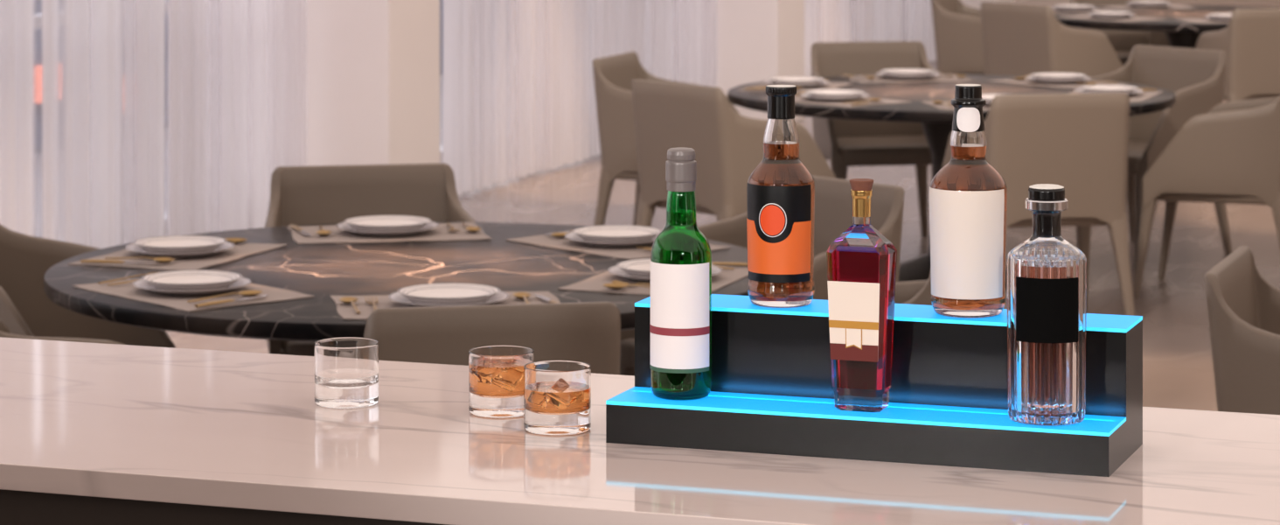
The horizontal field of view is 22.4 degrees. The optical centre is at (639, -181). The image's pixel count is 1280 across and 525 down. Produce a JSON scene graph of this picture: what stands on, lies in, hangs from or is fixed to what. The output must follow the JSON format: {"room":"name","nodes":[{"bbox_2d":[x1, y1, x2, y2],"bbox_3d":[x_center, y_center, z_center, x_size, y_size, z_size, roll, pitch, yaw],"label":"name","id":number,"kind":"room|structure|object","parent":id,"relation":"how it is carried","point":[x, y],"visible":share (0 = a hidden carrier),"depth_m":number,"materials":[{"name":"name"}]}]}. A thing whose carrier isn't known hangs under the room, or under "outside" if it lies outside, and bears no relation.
{"room":"bar","nodes":[
{"label":"bar","id":0,"kind":"room"},
{"bbox_2d":[267,0,440,211],"bbox_3d":[-1.364,0.187,14.324,0.800,3.300,0.570,0,0,19],"label":"wall pier","id":1,"kind":"object","parent":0,"point":[373,66],"depth_m":14.02,"materials":[{"name":"beige paint"}]},
{"bbox_2d":[0,0,306,248],"bbox_3d":[-2.318,0.207,11.612,0.109,3.220,5.120,0,0,19],"label":"sheer curtain","id":2,"kind":"object","parent":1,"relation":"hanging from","point":[237,69],"visible":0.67,"depth_m":12.62,"materials":[{"name":"fabric"}]},
{"bbox_2d":[442,0,716,194],"bbox_3d":[-0.236,0.207,17.521,0.115,3.220,4.050,0,0,19],"label":"sheer curtain","id":3,"kind":"object","parent":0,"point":[518,93],"visible":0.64,"depth_m":16.70,"materials":[{"name":"fabric"}]},
{"bbox_2d":[166,59,1279,410],"bbox_3d":[4.179,1.887,11.251,13.600,0.100,32.000,0,0,19],"label":"floor","id":4,"kind":"structure","parent":0,"point":[1178,367],"depth_m":13.94,"materials":[{"name":"stone"}]},
{"bbox_2d":[0,319,125,344],"bbox_3d":[-1.361,1.407,7.154,0.626,0.860,0.604,0,0,-41],"label":"dining chair","id":5,"kind":"object","parent":4,"relation":"on","point":[4,331],"visible":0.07,"depth_m":6.90,"materials":[{"name":"beige leather"}]},
{"bbox_2d":[0,223,175,347],"bbox_3d":[-1.558,1.407,8.210,0.626,0.860,0.604,0,0,19],"label":"dining chair","id":6,"kind":"object","parent":4,"relation":"on","point":[25,308],"visible":0.37,"depth_m":8.48,"materials":[{"name":"beige leather"}]},
{"bbox_2d":[0,488,446,524],"bbox_3d":[0.481,1.302,3.619,7.400,1.070,0.630,0,0,19],"label":"counter base","id":7,"kind":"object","parent":4,"relation":"on","point":[17,507],"depth_m":3.66,"materials":[{"name":"stone"}]},
{"bbox_2d":[264,163,475,355],"bbox_3d":[-0.731,1.407,8.851,0.604,0.860,0.626,0,0,-11],"label":"dining chair","id":8,"kind":"object","parent":4,"relation":"on","point":[312,194],"visible":0.15,"depth_m":9.11,"materials":[{"name":"beige leather"}]},
{"bbox_2d":[43,221,748,341],"bbox_3d":[-0.544,1.462,7.853,1.780,0.750,1.780,0,0,-1],"label":"dining table","id":9,"kind":"object","parent":4,"relation":"on","point":[322,271],"visible":0.41,"depth_m":7.73,"materials":[{"name":"stone"}]},
{"bbox_2d":[67,241,287,270],"bbox_3d":[-1.148,1.085,8.066,0.344,0.004,0.506,0,0,20],"label":"placemat","id":10,"kind":"object","parent":9,"relation":"on","point":[241,249],"visible":0.65,"depth_m":7.97,"materials":[{"name":"fabric"}]},
{"bbox_2d":[80,258,166,264],"bbox_3d":[-1.257,1.077,7.865,0.217,0.008,0.019,0,0,11],"label":"knife","id":11,"kind":"object","parent":10,"relation":"on","point":[97,260],"visible":1,"depth_m":7.87,"materials":[{"name":"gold metal"}]},
{"bbox_2d":[104,256,175,262],"bbox_3d":[-1.224,1.076,7.913,0.194,0.013,0.044,0,0,21],"label":"spoon","id":12,"kind":"object","parent":10,"relation":"on","point":[158,259],"visible":1,"depth_m":7.91,"materials":[{"name":"gold metal"}]},
{"bbox_2d":[133,235,226,252],"bbox_3d":[-1.148,1.065,8.066,0.229,0.026,0.229,0,0,19],"label":"dinner plate","id":13,"kind":"object","parent":10,"relation":"on","point":[167,243],"visible":0.98,"depth_m":8.11,"materials":[{"name":"white ceramic"}]},
{"bbox_2d":[125,241,234,257],"bbox_3d":[-1.148,1.073,8.066,0.269,0.018,0.269,0,0,19],"label":"charger plate","id":14,"kind":"object","parent":10,"relation":"on","point":[226,245],"visible":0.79,"depth_m":7.98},
{"bbox_2d":[222,237,247,243],"bbox_3d":[-1.096,1.076,8.278,0.194,0.013,0.044,0,0,17],"label":"spoon","id":15,"kind":"object","parent":10,"relation":"on","point":[230,240],"visible":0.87,"depth_m":8.25,"materials":[{"name":"gold metal"}]},
{"bbox_2d":[72,278,313,311],"bbox_3d":[-1.031,1.085,7.437,0.344,0.004,0.506,0,0,-41],"label":"placemat","id":16,"kind":"object","parent":9,"relation":"on","point":[128,290],"visible":0.62,"depth_m":7.35,"materials":[{"name":"fabric"}]},
{"bbox_2d":[97,271,157,283],"bbox_3d":[-1.188,1.076,7.588,0.194,0.013,0.044,0,0,-43],"label":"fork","id":17,"kind":"object","parent":16,"relation":"on","point":[113,280],"visible":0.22,"depth_m":7.56,"materials":[{"name":"gold metal"}]},
{"bbox_2d":[141,269,242,290],"bbox_3d":[-1.031,1.065,7.437,0.229,0.026,0.229,0,0,-41],"label":"dinner plate","id":18,"kind":"object","parent":16,"relation":"on","point":[193,279],"visible":0.95,"depth_m":7.48,"materials":[{"name":"white ceramic"}]},
{"bbox_2d":[132,276,250,295],"bbox_3d":[-1.031,1.073,7.437,0.269,0.018,0.269,0,0,-41],"label":"charger plate","id":19,"kind":"object","parent":16,"relation":"on","point":[243,281],"visible":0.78,"depth_m":7.36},
{"bbox_2d":[187,290,263,302],"bbox_3d":[-0.936,1.076,7.295,0.194,0.013,0.044,0,0,-39],"label":"spoon","id":20,"kind":"object","parent":16,"relation":"on","point":[247,293],"visible":1,"depth_m":7.31,"materials":[{"name":"gold metal"}]},
{"bbox_2d":[194,294,268,306],"bbox_3d":[-0.912,1.077,7.242,0.018,0.008,0.217,0,0,41],"label":"knife","id":21,"kind":"object","parent":16,"relation":"on","point":[211,302],"visible":1,"depth_m":7.21,"materials":[{"name":"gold metal"}]},
{"bbox_2d":[286,222,492,243],"bbox_3d":[-0.662,1.085,8.482,0.506,0.004,0.344,0,0,-10],"label":"placemat","id":22,"kind":"object","parent":9,"relation":"on","point":[441,233],"visible":0.7,"depth_m":8.40,"materials":[{"name":"fabric"}]},
{"bbox_2d":[289,223,312,236],"bbox_3d":[-0.890,1.077,8.476,0.018,0.008,0.217,0,0,-19],"label":"knife","id":23,"kind":"object","parent":22,"relation":"on","point":[295,226],"visible":1,"depth_m":8.47,"materials":[{"name":"silver metal"}]},
{"bbox_2d":[315,225,332,235],"bbox_3d":[-0.832,1.076,8.472,0.044,0.013,0.194,0,0,-9],"label":"spoon","id":24,"kind":"object","parent":22,"relation":"on","point":[323,232],"visible":1,"depth_m":8.42,"materials":[{"name":"gold metal"}]},
{"bbox_2d":[343,215,431,231],"bbox_3d":[-0.662,1.065,8.482,0.229,0.026,0.229,0,0,-11],"label":"dinner plate","id":25,"kind":"object","parent":22,"relation":"on","point":[378,223],"visible":0.98,"depth_m":8.53,"materials":[{"name":"white ceramic"}]},
{"bbox_2d":[336,221,438,236],"bbox_3d":[-0.662,1.073,8.482,0.269,0.018,0.269,0,0,-11],"label":"charger plate","id":26,"kind":"object","parent":22,"relation":"on","point":[431,225],"visible":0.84,"depth_m":8.40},
{"bbox_2d":[461,222,481,231],"bbox_3d":[-0.452,1.076,8.543,0.044,0.013,0.194,0,0,-13],"label":"spoon","id":27,"kind":"object","parent":22,"relation":"on","point":[469,228],"visible":1,"depth_m":8.50,"materials":[{"name":"gold metal"}]},
{"bbox_2d":[330,291,560,319],"bbox_3d":[-0.427,1.085,7.224,0.506,0.004,0.344,0,0,-10],"label":"placemat","id":28,"kind":"object","parent":9,"relation":"on","point":[345,310],"visible":0.35,"depth_m":7.25,"materials":[{"name":"fabric"}]},
{"bbox_2d":[339,296,360,313],"bbox_3d":[-0.637,1.076,7.163,0.044,0.013,0.194,0,0,-13],"label":"spoon","id":29,"kind":"object","parent":28,"relation":"on","point":[347,300],"visible":1,"depth_m":7.21,"materials":[{"name":"gold metal"}]},
{"bbox_2d":[365,295,378,309],"bbox_3d":[-0.591,1.076,7.169,0.028,0.010,0.188,0,0,-9],"label":"fork","id":30,"kind":"object","parent":28,"relation":"on","point":[372,302],"visible":0.9,"depth_m":7.21,"materials":[{"name":"gold metal"}]},
{"bbox_2d":[388,290,508,306],"bbox_3d":[-0.427,1.073,7.224,0.269,0.018,0.269,0,0,-11],"label":"charger plate","id":31,"kind":"object","parent":28,"relation":"on","point":[501,295],"visible":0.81,"depth_m":7.19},
{"bbox_2d":[397,282,500,304],"bbox_3d":[-0.427,1.065,7.224,0.229,0.026,0.229,0,0,-11],"label":"dinner plate","id":32,"kind":"object","parent":28,"relation":"on","point":[444,293],"visible":0.97,"depth_m":7.27,"materials":[{"name":"white ceramic"}]},
{"bbox_2d":[512,292,531,303],"bbox_3d":[-0.257,1.076,7.234,0.044,0.013,0.194,0,0,-9],"label":"spoon","id":33,"kind":"object","parent":28,"relation":"on","point":[518,295],"visible":0.96,"depth_m":7.29,"materials":[{"name":"gold metal"}]},
{"bbox_2d":[535,294,558,303],"bbox_3d":[-0.199,1.077,7.230,0.018,0.008,0.217,0,0,-19],"label":"knife","id":34,"kind":"object","parent":28,"relation":"on","point":[540,296],"visible":0.6,"depth_m":7.26,"materials":[{"name":"silver metal"}]},
{"bbox_2d":[505,234,730,259],"bbox_3d":[-0.058,1.085,8.269,0.344,0.004,0.506,0,0,-41],"label":"placemat","id":35,"kind":"object","parent":9,"relation":"on","point":[629,253],"visible":0.46,"depth_m":8.19,"materials":[{"name":"fabric"}]},
{"bbox_2d":[550,231,568,236],"bbox_3d":[-0.153,1.076,8.412,0.194,0.013,0.044,0,0,-39],"label":"spoon","id":36,"kind":"object","parent":35,"relation":"on","point":[556,234],"visible":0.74,"depth_m":8.36,"materials":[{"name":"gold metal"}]},
{"bbox_2d":[564,231,657,247],"bbox_3d":[-0.058,1.073,8.269,0.269,0.018,0.269,0,0,-41],"label":"charger plate","id":37,"kind":"object","parent":35,"relation":"on","point":[572,235],"visible":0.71,"depth_m":8.18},
{"bbox_2d":[572,224,661,242],"bbox_3d":[-0.058,1.065,8.269,0.229,0.026,0.229,0,0,-41],"label":"dinner plate","id":38,"kind":"object","parent":35,"relation":"on","point":[607,233],"visible":0.97,"depth_m":8.32,"materials":[{"name":"white ceramic"}]},
{"bbox_2d":[557,264,748,294],"bbox_3d":[0.059,1.085,7.640,0.344,0.004,0.506,0,0,20],"label":"placemat","id":39,"kind":"object","parent":9,"relation":"on","point":[725,277],"visible":0.39,"depth_m":7.58,"materials":[{"name":"fabric"}]},
{"bbox_2d":[602,283,650,289],"bbox_3d":[0.007,1.076,7.428,0.194,0.013,0.044,0,0,17],"label":"spoon","id":40,"kind":"object","parent":39,"relation":"on","point":[615,286],"visible":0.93,"depth_m":7.44,"materials":[{"name":"gold metal"}]},
{"bbox_2d":[611,279,650,285],"bbox_3d":[0.025,1.076,7.471,0.188,0.010,0.028,0,0,21],"label":"fork","id":41,"kind":"object","parent":39,"relation":"on","point":[615,281],"visible":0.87,"depth_m":7.49,"materials":[{"name":"gold metal"}]},
{"bbox_2d":[608,265,722,282],"bbox_3d":[0.059,1.073,7.640,0.269,0.018,0.269,0,0,19],"label":"charger plate","id":42,"kind":"object","parent":39,"relation":"on","point":[616,270],"visible":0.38,"depth_m":7.61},
{"bbox_2d":[616,257,713,277],"bbox_3d":[0.059,1.065,7.640,0.229,0.026,0.229,0,0,19],"label":"dinner plate","id":43,"kind":"object","parent":42,"relation":"on","point":[641,267],"visible":0.37,"depth_m":7.68,"materials":[{"name":"white ceramic"}]},
{"bbox_2d":[711,261,747,265],"bbox_3d":[0.168,1.077,7.840,0.217,0.008,0.019,0,0,11],"label":"knife","id":44,"kind":"object","parent":39,"relation":"on","point":[714,262],"visible":0.46,"depth_m":7.82,"materials":[{"name":"gold metal"}]},
{"bbox_2d":[363,301,620,374],"bbox_3d":[-0.345,1.407,6.786,0.604,0.860,0.626,0,0,-11],"label":"dining chair","id":45,"kind":"object","parent":4,"relation":"on","point":[589,332],"visible":0.12,"depth_m":6.49,"materials":[{"name":"beige leather"}]},
{"bbox_2d":[0,336,1279,524],"bbox_3d":[0.504,1.287,3.684,7.500,1.100,0.792,0,0,19],"label":"countertop","id":46,"kind":"structure","parent":4,"relation":"on","point":[91,433],"depth_m":3.69,"materials":[{"name":"white stone"}]},
{"bbox_2d":[314,336,378,408],"bbox_3d":[-0.370,0.698,4.081,0.081,0.077,0.081,0,0,19],"label":"tumbler","id":47,"kind":"object","parent":46,"relation":"on","point":[346,368],"visible":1,"depth_m":4.05,"materials":[{"name":"clear glass"}]},
{"bbox_2d":[468,344,534,417],"bbox_3d":[-0.172,0.698,4.018,0.084,0.077,0.084,0,0,19],"label":"tumbler","id":48,"kind":"object","parent":46,"relation":"on","point":[496,372],"visible":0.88,"depth_m":3.98,"materials":[{"name":"clear glass"}]},
{"bbox_2d":[523,360,591,434],"bbox_3d":[-0.100,0.698,3.905,0.081,0.077,0.081,0,0,19],"label":"tumbler","id":49,"kind":"object","parent":46,"relation":"on","point":[557,393],"visible":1,"depth_m":3.87,"materials":[{"name":"clear glass"}]},
{"bbox_2d":[605,293,1142,476],"bbox_3d":[0.277,0.662,3.819,0.600,0.151,0.204,0,0,19],"label":"display stand","id":50,"kind":"object","parent":46,"relation":"on","point":[771,392],"visible":0.81,"depth_m":3.78,"materials":[{"name":"black plastic"}]},
{"bbox_2d":[649,146,711,400],"bbox_3d":[0.049,0.539,3.853,0.073,0.296,0.074,0,0,13],"label":"bottle","id":51,"kind":"object","parent":50,"relation":"on","point":[680,325],"visible":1,"depth_m":3.83,"materials":[{"name":"green glass"}]},
{"bbox_2d":[746,84,815,307],"bbox_3d":[0.171,0.454,3.911,0.083,0.264,0.083,0,0,-37],"label":"liquor bottle","id":52,"kind":"object","parent":50,"relation":"on","point":[781,189],"visible":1,"depth_m":3.88,"materials":[{"name":"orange glass"}]},
{"bbox_2d":[826,178,897,411],"bbox_3d":[0.259,0.554,3.771,0.075,0.267,0.055,0,0,19],"label":"bottle","id":53,"kind":"object","parent":50,"relation":"on","point":[861,261],"visible":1,"depth_m":3.75,"materials":[{"name":"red glass"}]},
{"bbox_2d":[605,386,1126,436],"bbox_3d":[0.260,0.689,3.771,0.600,0.004,0.101,0,0,19],"label":"shelf","id":54,"kind":"object","parent":50,"relation":"attached to","point":[909,411],"depth_m":3.76,"materials":[{"name":"blue plastic"}]},
{"bbox_2d":[634,293,1142,332],"bbox_3d":[0.294,0.588,3.867,0.600,0.004,0.102,0,0,19],"label":"shelf","id":55,"kind":"object","parent":50,"relation":"attached to","point":[727,310],"depth_m":3.85,"materials":[{"name":"blue plastic"}]},
{"bbox_2d":[929,83,1007,317],"bbox_3d":[0.389,0.450,3.833,0.095,0.271,0.096,0,0,19],"label":"liquor bottle","id":56,"kind":"object","parent":50,"relation":"on","point":[968,196],"visible":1,"depth_m":3.80,"materials":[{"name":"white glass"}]},
{"bbox_2d":[1006,183,1086,425],"bbox_3d":[0.465,0.553,3.699,0.091,0.269,0.092,0,0,19],"label":"bottle","id":57,"kind":"object","parent":50,"relation":"on","point":[1046,273],"visible":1,"depth_m":3.66,"materials":[{"name":"clear glass"}]},
{"bbox_2d":[591,51,740,225],"bbox_3d":[0.169,1.407,13.290,0.626,0.860,0.604,0,0,19],"label":"dining chair","id":58,"kind":"object","parent":4,"relation":"on","point":[614,75],"visible":0.25,"depth_m":13.12,"materials":[{"name":"beige leather"}]},
{"bbox_2d":[631,79,836,226],"bbox_3d":[0.355,1.407,12.155,0.626,0.860,0.604,0,0,-41],"label":"dining chair","id":59,"kind":"object","parent":4,"relation":"on","point":[727,144],"visible":0.55,"depth_m":11.90,"materials":[{"name":"beige leather"}]},
{"bbox_2d":[619,175,904,375],"bbox_3d":[0.318,1.407,8.591,0.626,0.860,0.604,0,0,-41],"label":"dining chair","id":60,"kind":"object","parent":4,"relation":"on","point":[833,200],"visible":0.15,"depth_m":8.72,"materials":[{"name":"beige leather"}]},
{"bbox_2d":[810,41,943,236],"bbox_3d":[1.053,1.407,13.910,0.604,0.860,0.626,0,0,-11],"label":"dining chair","id":61,"kind":"object","parent":4,"relation":"on","point":[845,143],"visible":0.37,"depth_m":14.14,"materials":[{"name":"beige leather"}]},
{"bbox_2d":[894,272,932,305],"bbox_3d":[0.469,1.407,7.495,0.626,0.860,0.604,0,0,19],"label":"dining chair","id":62,"kind":"object","parent":4,"relation":"on","point":[910,292],"visible":0.02,"depth_m":7.70,"materials":[{"name":"beige leather"}]},
{"bbox_2d":[727,74,1175,287],"bbox_3d":[1.240,1.462,12.913,1.780,0.750,1.780,0,0,-5],"label":"dining table","id":63,"kind":"object","parent":4,"relation":"on","point":[936,123],"visible":0.44,"depth_m":12.78,"materials":[{"name":"black stone"}]},
{"bbox_2d":[737,82,854,92],"bbox_3d":[0.636,1.085,13.126,0.344,0.004,0.506,0,0,20],"label":"placemat","id":64,"kind":"object","parent":63,"relation":"on","point":[831,85],"visible":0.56,"depth_m":13.10,"materials":[{"name":"fabric"}]},
{"bbox_2d":[763,79,829,87],"bbox_3d":[0.636,1.073,13.126,0.269,0.018,0.269,0,0,19],"label":"charger plate","id":65,"kind":"object","parent":64,"relation":"on","point":[768,81],"visible":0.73,"depth_m":13.04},
{"bbox_2d":[768,76,824,83],"bbox_3d":[0.636,1.065,13.126,0.229,0.026,0.229,0,0,19],"label":"dinner plate","id":66,"kind":"object","parent":65,"relation":"on","point":[782,80],"visible":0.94,"depth_m":13.15,"materials":[{"name":"white ceramic"}]},
{"bbox_2d":[759,95,911,107],"bbox_3d":[0.753,1.085,12.496,0.344,0.004,0.506,0,0,-41],"label":"placemat","id":67,"kind":"object","parent":63,"relation":"on","point":[797,98],"visible":0.6,"depth_m":12.41,"materials":[{"name":"fabric"}]},
{"bbox_2d":[800,92,869,101],"bbox_3d":[0.753,1.073,12.496,0.269,0.018,0.269,0,0,-41],"label":"charger plate","id":68,"kind":"object","parent":67,"relation":"on","point":[805,94],"visible":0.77,"depth_m":12.41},
{"bbox_2d":[805,89,863,97],"bbox_3d":[0.753,1.065,12.496,0.229,0.026,0.229,0,0,-41],"label":"dinner plate","id":69,"kind":"object","parent":68,"relation":"on","point":[816,93],"visible":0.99,"depth_m":12.51,"materials":[{"name":"white ceramic"}]},
{"bbox_2d":[840,74,975,83],"bbox_3d":[1.122,1.085,13.542,0.506,0.004,0.344,0,0,-10],"label":"placemat","id":70,"kind":"object","parent":63,"relation":"on","point":[937,78],"visible":0.79,"depth_m":13.45,"materials":[{"name":"fabric"}]},
{"bbox_2d":[876,71,939,79],"bbox_3d":[1.122,1.073,13.542,0.269,0.018,0.269,0,0,-11],"label":"charger plate","id":71,"kind":"object","parent":70,"relation":"on","point":[880,73],"visible":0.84,"depth_m":13.45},
{"bbox_2d":[880,68,934,76],"bbox_3d":[1.122,1.065,13.542,0.229,0.026,0.229,0,0,-11],"label":"dinner plate","id":72,"kind":"object","parent":71,"relation":"on","point":[897,72],"visible":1,"depth_m":13.56,"materials":[{"name":"white ceramic"}]},
{"bbox_2d":[920,101,989,110],"bbox_3d":[1.357,1.085,12.284,0.506,0.004,0.344,0,0,-10],"label":"placemat","id":73,"kind":"object","parent":63,"relation":"on","point":[942,106],"visible":0.21,"depth_m":12.22,"materials":[{"name":"fabric"}]},
{"bbox_2d":[986,77,1129,88],"bbox_3d":[1.726,1.085,13.329,0.344,0.004,0.506,0,0,-40],"label":"placemat","id":74,"kind":"object","parent":63,"relation":"on","point":[1026,81],"visible":0.64,"depth_m":13.27,"materials":[{"name":"fabric"}]},
{"bbox_2d":[1025,76,1091,83],"bbox_3d":[1.726,1.073,13.329,0.269,0.018,0.269,0,0,-41],"label":"charger plate","id":75,"kind":"object","parent":74,"relation":"on","point":[1085,78],"visible":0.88,"depth_m":13.24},
{"bbox_2d":[1030,72,1086,80],"bbox_3d":[1.726,1.065,13.329,0.229,0.026,0.229,0,0,-41],"label":"dinner plate","id":76,"kind":"object","parent":75,"relation":"on","point":[1059,76],"visible":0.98,"depth_m":13.35,"materials":[{"name":"white ceramic"}]},
{"bbox_2d":[1068,90,1163,102],"bbox_3d":[1.843,1.085,12.700,0.344,0.004,0.506,0,0,20],"label":"placemat","id":77,"kind":"object","parent":63,"relation":"on","point":[1141,96],"visible":0.25,"depth_m":12.68,"materials":[{"name":"fabric"}]},
{"bbox_2d":[1074,88,1143,96],"bbox_3d":[1.843,1.073,12.700,0.269,0.018,0.269,0,0,19],"label":"charger plate","id":78,"kind":"object","parent":77,"relation":"on","point":[1080,90],"visible":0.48,"depth_m":12.68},
{"bbox_2d":[1079,84,1138,92],"bbox_3d":[1.843,1.065,12.700,0.229,0.026,0.229,0,0,19],"label":"dinner plate","id":79,"kind":"object","parent":78,"relation":"on","point":[1090,88],"visible":0.81,"depth_m":12.73,"materials":[{"name":"white ceramic"}]},
{"bbox_2d":[931,0,985,74],"bbox_3d":[2.008,1.407,18.431,0.626,0.860,0.604,0,0,19],"label":"dining chair","id":80,"kind":"object","parent":4,"relation":"on","point":[957,25],"visible":0.45,"depth_m":18.22,"materials":[{"name":"beige leather"}]},
{"bbox_2d":[941,92,1134,315],"bbox_3d":[1.448,1.407,11.797,0.604,0.860,0.626,0,0,-11],"label":"dining chair","id":81,"kind":"object","parent":4,"relation":"on","point":[1078,142],"visible":0.59,"depth_m":11.53,"materials":[{"name":"beige leather"}]},
{"bbox_2d":[980,1,1122,77],"bbox_3d":[2.213,1.407,17.335,0.626,0.860,0.604,0,0,-41],"label":"dining chair","id":82,"kind":"object","parent":4,"relation":"on","point":[1021,39],"visible":0.6,"depth_m":17.10,"materials":[{"name":"beige leather"}]},
{"bbox_2d":[1071,0,1169,66],"bbox_3d":[2.874,1.407,19.058,0.604,0.860,0.626,0,0,-11],"label":"dining chair","id":83,"kind":"object","parent":4,"relation":"on","point":[1123,42],"visible":0.03,"depth_m":19.31,"materials":[{"name":"beige leather"}]},
{"bbox_2d":[1089,44,1231,268],"bbox_3d":[2.087,1.407,13.638,0.626,0.860,0.604,0,0,-41],"label":"dining chair","id":84,"kind":"object","parent":4,"relation":"on","point":[1195,76],"visible":0.34,"depth_m":13.69,"materials":[{"name":"beige leather"}]},
{"bbox_2d":[1054,5,1277,48],"bbox_3d":[3.060,1.462,18.060,1.780,0.750,1.780,0,0,-30],"label":"dining table","id":85,"kind":"object","parent":4,"relation":"on","point":[1182,34],"visible":0.33,"depth_m":17.70,"materials":[{"name":"black stone"}]},
{"bbox_2d":[1052,8,1112,14],"bbox_3d":[2.456,1.085,18.273,0.344,0.004,0.506,0,0,18],"label":"placemat","id":86,"kind":"object","parent":85,"relation":"on","point":[1055,11],"visible":0.55,"depth_m":18.22,"materials":[{"name":"fabric"}]},
{"bbox_2d":[1050,6,1098,12],"bbox_3d":[2.456,1.073,18.273,0.269,0.018,0.269,0,0,19],"label":"charger plate","id":87,"kind":"object","parent":86,"relation":"on","point":[1054,8],"visible":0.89,"depth_m":18.18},
{"bbox_2d":[1054,4,1094,8],"bbox_3d":[2.456,1.065,18.273,0.229,0.026,0.229,0,0,19],"label":"dinner plate","id":88,"kind":"object","parent":87,"relation":"on","point":[1059,6],"visible":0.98,"depth_m":18.23,"materials":[{"name":"white ceramic"}]},
{"bbox_2d":[1057,14,1164,21],"bbox_3d":[2.574,1.085,17.644,0.344,0.004,0.506,0,0,-41],"label":"placemat","id":89,"kind":"object","parent":85,"relation":"on","point":[1130,18],"visible":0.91,"depth_m":17.58,"materials":[{"name":"fabric"}]},
{"bbox_2d":[1086,13,1136,18],"bbox_3d":[2.574,1.073,17.644,0.269,0.018,0.269,0,0,-41],"label":"charger plate","id":90,"kind":"object","parent":89,"relation":"on","point":[1088,14],"visible":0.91,"depth_m":17.55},
{"bbox_2d":[1090,10,1132,15],"bbox_3d":[2.574,1.065,17.644,0.229,0.026,0.229,0,0,-41],"label":"dinner plate","id":91,"kind":"object","parent":90,"relation":"on","point":[1102,12],"visible":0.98,"depth_m":17.59,"materials":[{"name":"white ceramic"}]},
{"bbox_2d":[1100,4,1199,9],"bbox_3d":[2.942,1.085,18.689,0.506,0.004,0.344,0,0,-11],"label":"placemat","id":92,"kind":"object","parent":85,"relation":"on","point":[1175,6],"visible":0.91,"depth_m":18.64,"materials":[{"name":"fabric"}]},
{"bbox_2d":[1125,2,1172,7],"bbox_3d":[2.942,1.073,18.689,0.269,0.018,0.269,0,0,-11],"label":"charger plate","id":93,"kind":"object","parent":92,"relation":"on","point":[1129,3],"visible":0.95,"depth_m":18.60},
{"bbox_2d":[1128,0,1168,4],"bbox_3d":[2.942,1.065,18.689,0.229,0.026,0.229,0,0,-11],"label":"dinner plate","id":94,"kind":"object","parent":93,"relation":"on","point":[1136,2],"visible":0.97,"depth_m":18.69,"materials":[{"name":"white ceramic"}]},
{"bbox_2d":[1173,18,1230,23],"bbox_3d":[3.178,1.085,17.431,0.506,0.004,0.344,0,0,-10],"label":"placemat","id":95,"kind":"object","parent":85,"relation":"on","point":[1200,20],"visible":0.52,"depth_m":17.35,"materials":[{"name":"fabric"}]},
{"bbox_2d":[1203,15,1230,20],"bbox_3d":[3.178,1.073,17.431,0.269,0.018,0.269,0,0,-11],"label":"charger plate","id":96,"kind":"object","parent":95,"relation":"on","point":[1206,17],"visible":0.4,"depth_m":17.35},
{"bbox_2d":[1207,13,1231,18],"bbox_3d":[3.178,1.065,17.431,0.229,0.026,0.229,0,0,-11],"label":"dinner plate","id":97,"kind":"object","parent":96,"relation":"on","point":[1213,15],"visible":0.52,"depth_m":17.42,"materials":[{"name":"white ceramic"}]},
{"bbox_2d":[1132,96,1279,299],"bbox_3d":[2.272,1.407,12.549,0.626,0.860,0.604,0,0,19],"label":"dining chair","id":98,"kind":"object","parent":4,"relation":"on","point":[1230,153],"visible":1,"depth_m":12.28,"materials":[{"name":"beige leather"}]},
{"bbox_2d":[1195,7,1279,102],"bbox_3d":[3.257,1.407,17.003,0.604,0.860,0.626,0,0,-11],"label":"dining chair","id":99,"kind":"object","parent":4,"relation":"on","point":[1250,42],"visible":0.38,"depth_m":16.71,"materials":[{"name":"beige leather"}]},
{"bbox_2d":[1203,245,1279,414],"bbox_3d":[1.580,1.407,7.083,0.626,0.860,0.604,0,0,19],"label":"dining chair","id":100,"kind":"object","parent":4,"relation":"on","point":[1243,307],"visible":0.53,"depth_m":6.92,"materials":[{"name":"beige leather"}]},
{"bbox_2d":[716,0,804,120],"bbox_3d":[0.541,0.187,19.728,0.800,3.300,0.570,0,0,19],"label":"wall pier","id":101,"kind":"object","parent":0,"point":[758,40],"visible":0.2,"depth_m":19.41,"materials":[{"name":"beige paint"}]},
{"bbox_2d":[804,0,936,76],"bbox_3d":[1.537,0.207,22.547,0.102,3.220,4.850,0,0,19],"label":"sheer curtain","id":102,"kind":"object","parent":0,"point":[824,20],"visible":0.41,"depth_m":22.61,"materials":[{"name":"fabric"}]},
{"bbox_2d":[960,0,1013,8],"bbox_3d":[2.453,0.187,25.151,0.800,3.300,0.570,0,0,19],"label":"wall pier","id":103,"kind":"object","parent":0,"point":[975,3],"depth_m":24.81,"materials":[{"name":"beige paint"}]},
{"bbox_2d":[1013,0,1279,7],"bbox_3d":[9.500,0.187,26.340,13.600,3.300,0.200,0,0,19],"label":"wall","id":104,"kind":"structure","parent":0,"point":[1051,3],"depth_m":27.86,"materials":[{"name":"paint"}]},
{"bbox_3d":[-1.064,-1.263,16.227,0.400,0.400,25.900,0,0,19],"label":"wall","id":105,"kind":"structure","parent":0,"visible":0},
{"bbox_2d":[35,0,167,236],"bbox_3d":[-2.688,0.387,11.742,0.120,2.900,5.180,0,0,19],"label":"window","id":106,"kind":"structure","parent":105,"relation":"in","point":[38,17],"depth_m":12.69,"materials":[{"name":"grey metal"}]},
{"bbox_2d":[440,0,442,163],"bbox_3d":[-0.779,0.387,17.155,0.120,2.900,5.160,0,0,19],"label":"window","id":107,"kind":"structure","parent":105,"relation":"in","point":[441,0],"depth_m":16.48,"materials":[{"name":"grey metal"}]},
{"bbox_3d":[1.357,1.073,12.284,0.269,0.019,0.269,0,0,-11],"label":"charger plate","id":108,"kind":"object","parent":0,"visible":0},
{"bbox_2d":[981,93,1009,102],"bbox_3d":[1.357,1.065,12.284,0.229,0.026,0.229,0,0,-11],"label":"dinner plate","id":109,"kind":"object","parent":108,"relation":"on","point":[988,97],"visible":0.13,"depth_m":12.37,"materials":[{"name":"white ceramic"}]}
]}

